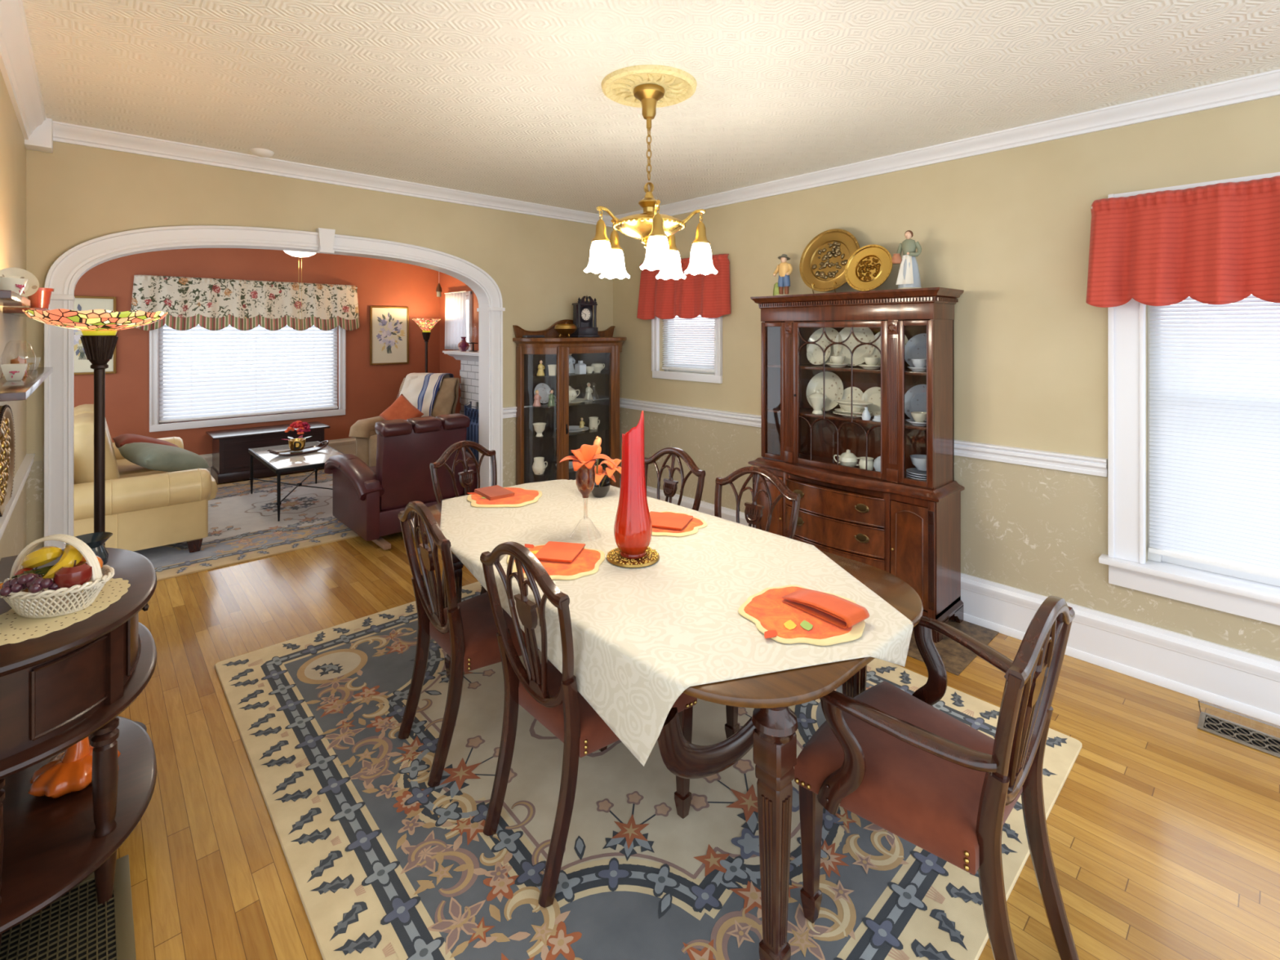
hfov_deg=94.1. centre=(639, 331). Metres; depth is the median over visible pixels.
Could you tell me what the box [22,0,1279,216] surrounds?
ceiling
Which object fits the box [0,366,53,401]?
wall shelf
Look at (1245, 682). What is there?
baseboard
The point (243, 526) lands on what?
area rug
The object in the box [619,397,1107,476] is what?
trim
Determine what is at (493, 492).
napkin
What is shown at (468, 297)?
window
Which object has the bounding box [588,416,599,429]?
mug
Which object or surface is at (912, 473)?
dish stack
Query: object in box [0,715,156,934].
shelf
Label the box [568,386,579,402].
teapot
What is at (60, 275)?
trim
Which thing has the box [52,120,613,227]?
trim
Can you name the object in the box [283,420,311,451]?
flower pot
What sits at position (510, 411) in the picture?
trim
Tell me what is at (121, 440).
cushion
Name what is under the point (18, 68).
trim
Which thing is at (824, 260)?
charger
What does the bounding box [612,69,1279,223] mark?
trim
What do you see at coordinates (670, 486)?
dining chair
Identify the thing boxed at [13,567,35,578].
tomato
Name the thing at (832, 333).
plate
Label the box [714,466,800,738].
dining chair
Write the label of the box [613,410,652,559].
glass vase
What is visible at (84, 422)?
cushion
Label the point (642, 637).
tablecloth
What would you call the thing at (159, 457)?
cushion
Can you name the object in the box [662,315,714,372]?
window blind
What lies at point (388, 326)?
framed picture
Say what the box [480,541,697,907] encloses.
dining chair
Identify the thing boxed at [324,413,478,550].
recliner
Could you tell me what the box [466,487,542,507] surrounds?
placemat
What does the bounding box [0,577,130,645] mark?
doily
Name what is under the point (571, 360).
figurine
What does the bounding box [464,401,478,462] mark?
fire screen
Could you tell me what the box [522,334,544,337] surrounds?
fan
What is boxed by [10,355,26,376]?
candle
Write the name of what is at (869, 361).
teacup
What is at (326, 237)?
trim
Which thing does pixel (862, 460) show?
creamer
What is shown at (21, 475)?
trim
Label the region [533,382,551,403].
plate
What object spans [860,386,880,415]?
plate
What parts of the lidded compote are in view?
lid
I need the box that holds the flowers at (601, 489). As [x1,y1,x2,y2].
[591,435,621,497]
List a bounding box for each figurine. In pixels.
[533,390,541,406]
[536,360,544,375]
[546,389,555,406]
[568,353,575,373]
[579,417,584,427]
[584,382,593,399]
[773,253,792,295]
[891,230,921,288]
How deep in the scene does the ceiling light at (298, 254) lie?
5.49 m
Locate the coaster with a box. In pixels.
[606,546,659,568]
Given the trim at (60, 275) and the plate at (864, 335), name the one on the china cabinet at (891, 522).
the plate at (864, 335)
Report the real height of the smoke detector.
0.030 m
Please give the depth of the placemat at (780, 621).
1.70 m
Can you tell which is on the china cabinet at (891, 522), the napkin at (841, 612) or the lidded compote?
the lidded compote
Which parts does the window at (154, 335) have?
sill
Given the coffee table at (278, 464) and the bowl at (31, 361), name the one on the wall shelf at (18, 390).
the bowl at (31, 361)
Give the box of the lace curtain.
[444,290,466,350]
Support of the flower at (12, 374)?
on the bowl at (11, 372)
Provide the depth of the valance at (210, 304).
6.68 m
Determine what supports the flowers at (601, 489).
on the tablecloth
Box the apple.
[53,560,92,589]
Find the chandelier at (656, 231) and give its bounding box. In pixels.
[583,84,717,279]
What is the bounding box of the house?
[674,323,1279,394]
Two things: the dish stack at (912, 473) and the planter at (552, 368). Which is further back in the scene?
the planter at (552, 368)
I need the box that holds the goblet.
[568,460,599,536]
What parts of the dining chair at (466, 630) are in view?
leg, shield frame, leg, seat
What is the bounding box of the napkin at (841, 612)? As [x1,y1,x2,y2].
[781,587,869,628]
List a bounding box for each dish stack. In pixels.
[832,400,874,417]
[906,467,926,481]
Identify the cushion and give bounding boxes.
[74,404,115,457]
[74,413,119,484]
[111,433,178,448]
[115,442,210,471]
[115,458,156,475]
[379,393,423,420]
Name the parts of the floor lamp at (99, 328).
lamp shade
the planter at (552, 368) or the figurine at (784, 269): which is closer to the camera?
the figurine at (784, 269)
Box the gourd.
[27,736,120,798]
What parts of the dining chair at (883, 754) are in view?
leg, arm, seat, arm, leg, shield frame, leg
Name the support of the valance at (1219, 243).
attached to the wall at (1010, 228)
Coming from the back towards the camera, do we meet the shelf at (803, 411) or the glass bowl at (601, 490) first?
the shelf at (803, 411)
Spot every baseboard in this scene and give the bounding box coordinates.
[199,437,355,472]
[619,478,1279,725]
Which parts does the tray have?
handle, handle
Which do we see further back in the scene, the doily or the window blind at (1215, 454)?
the window blind at (1215, 454)
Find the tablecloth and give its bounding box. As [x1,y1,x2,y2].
[440,479,913,766]
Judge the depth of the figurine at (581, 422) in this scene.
5.10 m
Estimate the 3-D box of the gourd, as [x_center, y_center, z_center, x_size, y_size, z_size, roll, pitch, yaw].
[-1.760,1.313,1.859,0.208,0.179,0.210,0,0,-43]
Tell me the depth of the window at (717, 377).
4.89 m
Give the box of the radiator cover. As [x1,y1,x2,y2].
[205,421,329,484]
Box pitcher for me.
[532,457,547,475]
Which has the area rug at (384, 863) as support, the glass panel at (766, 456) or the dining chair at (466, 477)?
the dining chair at (466, 477)
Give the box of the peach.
[82,555,103,568]
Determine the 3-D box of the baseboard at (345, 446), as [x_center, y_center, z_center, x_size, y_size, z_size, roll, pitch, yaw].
[-4.941,1.475,6.371,5.780,0.250,0.034,0,0,-43]
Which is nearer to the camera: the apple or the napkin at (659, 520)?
the apple
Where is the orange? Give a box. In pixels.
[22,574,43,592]
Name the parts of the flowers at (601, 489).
stem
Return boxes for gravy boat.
[873,455,880,471]
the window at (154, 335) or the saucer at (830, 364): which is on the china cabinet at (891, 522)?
the saucer at (830, 364)
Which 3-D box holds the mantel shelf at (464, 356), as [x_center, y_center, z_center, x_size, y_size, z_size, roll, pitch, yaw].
[-1.683,0.301,6.874,0.350,0.118,1.985,0,0,-43]
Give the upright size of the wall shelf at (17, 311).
0.022 m
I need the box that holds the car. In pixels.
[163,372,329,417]
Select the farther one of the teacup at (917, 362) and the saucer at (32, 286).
the teacup at (917, 362)
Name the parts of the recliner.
panel, backrest, panel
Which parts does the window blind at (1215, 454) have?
rail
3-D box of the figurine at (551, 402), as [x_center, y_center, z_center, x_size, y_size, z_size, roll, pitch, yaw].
[-0.712,0.534,4.804,0.068,0.130,0.070,0,0,23]
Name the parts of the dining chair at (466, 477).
leg, shield frame, leg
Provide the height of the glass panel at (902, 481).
0.885 m
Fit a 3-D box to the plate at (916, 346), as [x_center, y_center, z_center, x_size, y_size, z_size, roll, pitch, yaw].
[1.594,0.111,3.356,0.071,0.201,0.210,0,0,-41]
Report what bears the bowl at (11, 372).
on the wall shelf at (18, 390)
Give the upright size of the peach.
0.060 m
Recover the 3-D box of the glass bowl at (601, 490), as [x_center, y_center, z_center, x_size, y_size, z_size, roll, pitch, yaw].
[-0.204,0.806,3.023,0.110,0.060,0.110,0,0,-43]
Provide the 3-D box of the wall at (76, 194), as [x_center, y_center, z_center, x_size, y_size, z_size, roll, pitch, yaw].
[-1.737,0.275,4.275,3.915,2.650,0.140,0,0,-43]
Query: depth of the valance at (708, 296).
4.71 m
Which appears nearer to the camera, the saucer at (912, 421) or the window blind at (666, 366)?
the saucer at (912, 421)
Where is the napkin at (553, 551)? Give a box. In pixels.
[534,541,585,563]
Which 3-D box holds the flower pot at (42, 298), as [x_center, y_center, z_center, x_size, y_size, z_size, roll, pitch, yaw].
[-2.382,-0.131,2.360,0.086,0.082,0.086,0,0,-43]
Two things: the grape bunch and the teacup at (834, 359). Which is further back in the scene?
the teacup at (834, 359)
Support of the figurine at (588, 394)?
on the curio cabinet at (554, 445)
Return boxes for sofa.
[74,404,217,552]
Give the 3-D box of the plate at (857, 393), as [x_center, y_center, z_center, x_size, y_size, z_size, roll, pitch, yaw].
[1.315,0.425,3.690,0.062,0.163,0.170,0,0,-41]
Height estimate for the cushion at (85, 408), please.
0.537 m
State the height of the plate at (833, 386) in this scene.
0.249 m
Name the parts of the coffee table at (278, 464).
leg, leg, frame, leg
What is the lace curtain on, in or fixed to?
hanging from the window at (468, 297)
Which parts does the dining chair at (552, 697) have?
leg, shield frame, leg, leg, seat, leg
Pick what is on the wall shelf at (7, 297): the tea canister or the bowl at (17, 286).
the bowl at (17, 286)
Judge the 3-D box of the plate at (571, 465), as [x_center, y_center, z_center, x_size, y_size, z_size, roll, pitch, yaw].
[-0.589,1.127,4.988,0.240,0.024,0.240,0,0,-43]
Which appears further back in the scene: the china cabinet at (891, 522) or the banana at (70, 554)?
the china cabinet at (891, 522)
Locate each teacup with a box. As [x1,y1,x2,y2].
[586,366,595,373]
[830,355,845,364]
[862,356,879,365]
[910,358,926,367]
[911,411,926,422]
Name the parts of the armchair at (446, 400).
arm, seat, backrest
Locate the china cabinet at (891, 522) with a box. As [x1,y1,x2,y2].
[748,287,964,643]
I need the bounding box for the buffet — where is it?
[0,547,156,951]
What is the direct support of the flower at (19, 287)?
on the bowl at (17, 286)
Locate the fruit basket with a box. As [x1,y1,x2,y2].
[0,533,114,617]
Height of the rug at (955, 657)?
0.003 m
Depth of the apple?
1.64 m
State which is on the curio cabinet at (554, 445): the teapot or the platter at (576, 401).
the platter at (576, 401)
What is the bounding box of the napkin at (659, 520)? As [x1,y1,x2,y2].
[649,511,693,530]
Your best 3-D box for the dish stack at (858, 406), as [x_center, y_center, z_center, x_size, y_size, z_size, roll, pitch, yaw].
[1.283,0.468,3.586,0.160,0.092,0.250,0,0,-43]
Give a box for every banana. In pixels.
[21,546,64,568]
[42,544,83,578]
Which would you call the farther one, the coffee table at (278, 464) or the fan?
the coffee table at (278, 464)
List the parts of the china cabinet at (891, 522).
door, drawer pull, drawer pull, drawer, drawer, drawer, glazed door, waist moulding, cornice, dentil moulding, drawer pull, drawer pull, door, moulding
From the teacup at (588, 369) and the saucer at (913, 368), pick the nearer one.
the saucer at (913, 368)
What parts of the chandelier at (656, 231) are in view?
lamp shade, arm, lamp shade, arm, lamp shade, lamp shade, arm, lamp shade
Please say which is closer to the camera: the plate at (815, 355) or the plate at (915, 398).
the plate at (915, 398)
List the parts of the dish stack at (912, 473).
serving dish, serving dish, serving dish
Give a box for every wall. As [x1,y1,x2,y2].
[0,69,26,559]
[26,141,613,553]
[74,248,439,454]
[439,95,1279,661]
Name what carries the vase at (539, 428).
on the curio cabinet at (554, 445)
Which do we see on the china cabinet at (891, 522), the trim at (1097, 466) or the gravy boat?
the gravy boat
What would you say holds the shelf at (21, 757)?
attached to the buffet
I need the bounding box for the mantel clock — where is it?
[569,296,599,337]
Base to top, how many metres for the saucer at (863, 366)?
0.024 m
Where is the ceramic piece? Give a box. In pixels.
[11,564,53,578]
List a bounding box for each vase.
[457,337,469,351]
[532,422,546,436]
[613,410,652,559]
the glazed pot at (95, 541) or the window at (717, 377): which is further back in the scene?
the window at (717, 377)
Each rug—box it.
[133,469,359,581]
[214,581,1082,959]
[906,617,999,675]
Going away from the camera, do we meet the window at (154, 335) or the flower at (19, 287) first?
the flower at (19, 287)
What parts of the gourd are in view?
stem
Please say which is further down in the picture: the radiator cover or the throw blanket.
the radiator cover
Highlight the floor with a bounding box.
[116,468,1279,959]
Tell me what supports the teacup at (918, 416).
on the saucer at (912, 421)
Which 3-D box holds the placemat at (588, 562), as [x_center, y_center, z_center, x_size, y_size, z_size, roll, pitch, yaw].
[-0.313,0.831,2.171,0.364,0.010,0.349,0,0,9]
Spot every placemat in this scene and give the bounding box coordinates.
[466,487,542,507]
[506,543,604,580]
[652,511,707,537]
[737,584,865,645]
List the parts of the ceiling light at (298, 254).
pull chain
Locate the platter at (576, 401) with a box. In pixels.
[554,398,588,404]
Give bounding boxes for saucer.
[0,267,39,297]
[826,362,849,367]
[857,364,880,368]
[906,418,926,426]
[907,366,926,371]
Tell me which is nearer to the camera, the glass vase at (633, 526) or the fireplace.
the glass vase at (633, 526)
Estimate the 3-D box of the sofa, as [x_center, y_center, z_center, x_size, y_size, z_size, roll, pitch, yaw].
[-4.116,1.101,4.733,1.070,0.966,2.058,0,0,-43]
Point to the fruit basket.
(57, 602)
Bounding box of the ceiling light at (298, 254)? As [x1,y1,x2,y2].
[284,250,315,331]
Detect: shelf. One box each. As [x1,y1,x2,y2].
[0,289,30,306]
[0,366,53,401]
[0,622,156,779]
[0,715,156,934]
[3,306,48,316]
[442,350,478,361]
[766,364,926,375]
[766,407,926,431]
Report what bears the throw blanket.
on the armchair at (446, 400)
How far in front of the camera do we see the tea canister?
4.96 m
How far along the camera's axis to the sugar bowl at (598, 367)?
5.11 m
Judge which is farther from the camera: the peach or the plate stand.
the plate stand
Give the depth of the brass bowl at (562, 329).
4.85 m
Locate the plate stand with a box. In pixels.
[812,281,836,293]
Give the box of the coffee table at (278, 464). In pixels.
[248,440,343,521]
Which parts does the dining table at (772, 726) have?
leg, leg, leg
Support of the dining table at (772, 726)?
on the area rug at (384, 863)
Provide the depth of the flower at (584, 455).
2.45 m
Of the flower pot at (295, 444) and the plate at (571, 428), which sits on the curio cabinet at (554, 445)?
the plate at (571, 428)
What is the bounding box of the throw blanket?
[396,373,453,417]
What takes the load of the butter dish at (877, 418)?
on the china cabinet at (891, 522)
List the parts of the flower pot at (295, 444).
pot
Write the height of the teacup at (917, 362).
0.056 m
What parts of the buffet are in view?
turned leg, curved panel, turned leg, curved door, knob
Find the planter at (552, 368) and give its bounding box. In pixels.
[547,364,556,375]
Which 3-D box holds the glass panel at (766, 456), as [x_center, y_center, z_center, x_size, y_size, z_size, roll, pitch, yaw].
[0.867,0.383,3.866,0.024,0.885,0.183,0,0,-43]
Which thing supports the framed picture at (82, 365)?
attached to the wall at (371, 389)
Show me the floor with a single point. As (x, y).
(1163, 830)
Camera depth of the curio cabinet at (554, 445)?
5.01 m
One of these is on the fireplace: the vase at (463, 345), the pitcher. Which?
the vase at (463, 345)
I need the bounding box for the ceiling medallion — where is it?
[601,64,697,107]
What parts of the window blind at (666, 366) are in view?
rail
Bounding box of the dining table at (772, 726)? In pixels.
[413,502,923,959]
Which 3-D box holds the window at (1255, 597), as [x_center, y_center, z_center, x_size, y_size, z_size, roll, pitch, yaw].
[2.660,0.274,2.448,0.210,1.848,1.210,0,0,-43]
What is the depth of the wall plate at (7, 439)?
2.13 m
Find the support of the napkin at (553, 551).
on the placemat at (588, 562)
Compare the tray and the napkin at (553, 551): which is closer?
the napkin at (553, 551)
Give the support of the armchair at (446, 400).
on the area rug at (243, 526)
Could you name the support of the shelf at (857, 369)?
attached to the china cabinet at (891, 522)
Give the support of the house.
on the ground
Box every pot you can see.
[26,287,54,309]
[62,532,112,564]
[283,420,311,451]
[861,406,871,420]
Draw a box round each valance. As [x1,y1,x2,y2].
[130,275,359,330]
[636,253,730,319]
[1085,175,1279,307]
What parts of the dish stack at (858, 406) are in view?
serving dish, serving dish, serving dish, serving dish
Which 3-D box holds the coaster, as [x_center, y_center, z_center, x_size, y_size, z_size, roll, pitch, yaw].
[-0.026,0.827,2.197,0.196,0.017,0.196,0,0,-43]
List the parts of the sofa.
arm, arm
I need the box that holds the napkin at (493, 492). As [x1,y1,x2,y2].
[474,484,514,500]
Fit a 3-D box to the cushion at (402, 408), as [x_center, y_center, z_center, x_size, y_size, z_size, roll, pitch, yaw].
[-2.734,0.955,6.825,0.476,0.469,0.222,0,0,9]
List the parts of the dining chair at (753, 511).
leg, shield frame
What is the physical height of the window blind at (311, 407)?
1.364 m
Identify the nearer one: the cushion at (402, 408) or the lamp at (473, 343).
the cushion at (402, 408)
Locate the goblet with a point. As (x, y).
(584, 477)
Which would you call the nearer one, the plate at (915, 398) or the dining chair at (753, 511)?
the dining chair at (753, 511)
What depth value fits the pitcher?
4.73 m
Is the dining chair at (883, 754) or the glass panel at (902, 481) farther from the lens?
the glass panel at (902, 481)
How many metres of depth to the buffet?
1.63 m
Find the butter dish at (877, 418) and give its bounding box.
[871,414,880,422]
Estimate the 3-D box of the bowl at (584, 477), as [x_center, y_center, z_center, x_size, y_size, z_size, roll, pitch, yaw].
[-0.223,0.606,2.436,0.098,0.150,0.098,0,0,-43]
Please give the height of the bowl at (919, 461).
0.070 m
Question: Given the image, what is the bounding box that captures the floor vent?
[1197,699,1279,757]
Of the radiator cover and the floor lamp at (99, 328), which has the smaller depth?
the floor lamp at (99, 328)
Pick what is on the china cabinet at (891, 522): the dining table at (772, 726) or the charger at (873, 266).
the charger at (873, 266)
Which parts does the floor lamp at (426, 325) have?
lamp shade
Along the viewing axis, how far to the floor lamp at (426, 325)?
7.67 m
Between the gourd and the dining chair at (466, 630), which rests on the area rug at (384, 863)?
the dining chair at (466, 630)
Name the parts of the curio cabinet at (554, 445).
curved rail, panel, glazed door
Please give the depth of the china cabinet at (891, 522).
3.36 m
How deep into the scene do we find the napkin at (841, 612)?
1.73 m
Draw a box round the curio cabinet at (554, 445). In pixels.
[512,319,626,488]
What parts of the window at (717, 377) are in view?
sill, frame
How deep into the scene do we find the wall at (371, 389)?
7.01 m
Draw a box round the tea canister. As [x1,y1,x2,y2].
[574,360,586,373]
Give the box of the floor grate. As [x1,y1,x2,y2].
[0,854,136,959]
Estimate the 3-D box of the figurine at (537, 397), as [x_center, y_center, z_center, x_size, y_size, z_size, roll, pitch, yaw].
[-0.823,0.534,4.770,0.068,0.130,0.070,0,0,23]
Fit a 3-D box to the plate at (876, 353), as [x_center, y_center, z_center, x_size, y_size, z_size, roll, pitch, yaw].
[1.465,0.097,3.509,0.078,0.230,0.240,0,0,-41]
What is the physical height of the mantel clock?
0.360 m
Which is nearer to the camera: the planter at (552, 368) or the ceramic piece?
the ceramic piece
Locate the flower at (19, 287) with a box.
[15,284,24,293]
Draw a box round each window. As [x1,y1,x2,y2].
[149,325,346,431]
[466,290,471,350]
[651,315,722,383]
[1098,172,1279,625]
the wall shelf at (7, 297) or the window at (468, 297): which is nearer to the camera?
the wall shelf at (7, 297)
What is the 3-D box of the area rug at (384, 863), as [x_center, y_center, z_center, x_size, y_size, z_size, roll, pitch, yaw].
[-0.162,1.592,2.579,2.390,0.015,2.950,0,0,-43]
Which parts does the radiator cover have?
panel moulding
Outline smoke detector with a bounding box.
[249,147,274,157]
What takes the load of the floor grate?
on the floor
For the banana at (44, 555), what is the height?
0.061 m
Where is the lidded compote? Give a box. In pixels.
[808,389,826,413]
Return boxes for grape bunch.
[0,573,58,596]
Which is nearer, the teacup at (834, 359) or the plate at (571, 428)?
the teacup at (834, 359)
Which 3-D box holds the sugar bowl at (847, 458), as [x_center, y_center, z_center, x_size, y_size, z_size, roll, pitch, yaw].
[1.251,0.766,3.576,0.140,0.115,0.112,0,0,-3]
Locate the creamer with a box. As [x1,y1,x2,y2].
[858,457,874,470]
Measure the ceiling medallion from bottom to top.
0.026 m
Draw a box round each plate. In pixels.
[0,404,15,516]
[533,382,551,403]
[555,426,589,432]
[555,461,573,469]
[806,327,842,364]
[806,338,831,364]
[806,371,843,411]
[833,327,875,365]
[839,386,865,408]
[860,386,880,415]
[868,331,908,364]
[904,333,926,366]
[904,384,926,418]
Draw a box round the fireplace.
[442,350,478,414]
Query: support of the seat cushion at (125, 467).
on the sofa
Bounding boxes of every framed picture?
[74,295,115,374]
[369,306,408,364]
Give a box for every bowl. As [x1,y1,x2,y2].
[0,277,27,294]
[0,363,27,381]
[21,357,40,369]
[554,324,577,337]
[575,460,597,497]
[591,363,604,373]
[591,481,610,497]
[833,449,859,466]
[910,454,926,471]
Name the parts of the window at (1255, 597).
sill, frame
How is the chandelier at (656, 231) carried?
hanging from the ceiling medallion
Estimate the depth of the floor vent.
2.36 m
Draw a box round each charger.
[799,228,859,291]
[844,244,892,291]
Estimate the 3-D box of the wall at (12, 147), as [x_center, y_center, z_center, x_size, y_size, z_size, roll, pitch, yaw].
[-2.091,0.275,1.846,0.100,2.650,2.950,0,0,-43]
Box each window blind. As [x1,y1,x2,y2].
[158,324,337,422]
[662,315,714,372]
[1148,294,1279,579]
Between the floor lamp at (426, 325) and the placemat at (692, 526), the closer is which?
the placemat at (692, 526)
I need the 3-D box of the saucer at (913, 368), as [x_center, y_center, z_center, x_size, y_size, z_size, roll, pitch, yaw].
[1.536,0.206,3.268,0.124,0.024,0.124,0,0,-43]
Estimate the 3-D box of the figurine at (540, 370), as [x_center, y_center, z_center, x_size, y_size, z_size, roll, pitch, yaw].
[-0.798,0.291,4.794,0.066,0.125,0.067,0,0,23]
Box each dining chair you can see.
[397,500,539,786]
[429,440,497,608]
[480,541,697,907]
[644,447,705,511]
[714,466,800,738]
[794,595,1079,959]
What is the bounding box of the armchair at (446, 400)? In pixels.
[348,377,459,466]
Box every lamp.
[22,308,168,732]
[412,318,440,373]
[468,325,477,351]
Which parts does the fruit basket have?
handle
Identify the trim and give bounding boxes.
[0,0,53,153]
[0,453,35,540]
[44,225,505,549]
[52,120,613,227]
[315,227,335,253]
[502,397,608,418]
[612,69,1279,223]
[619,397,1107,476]
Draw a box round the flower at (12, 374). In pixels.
[8,370,19,377]
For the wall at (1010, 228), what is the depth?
3.16 m
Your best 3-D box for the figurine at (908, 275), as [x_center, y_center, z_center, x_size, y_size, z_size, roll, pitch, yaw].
[1.521,-0.400,3.365,0.153,0.341,0.156,0,0,-43]
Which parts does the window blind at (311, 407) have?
ladder cord, rail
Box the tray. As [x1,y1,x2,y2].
[266,440,328,456]
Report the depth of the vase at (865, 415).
3.44 m
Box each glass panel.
[760,322,785,460]
[897,320,933,488]

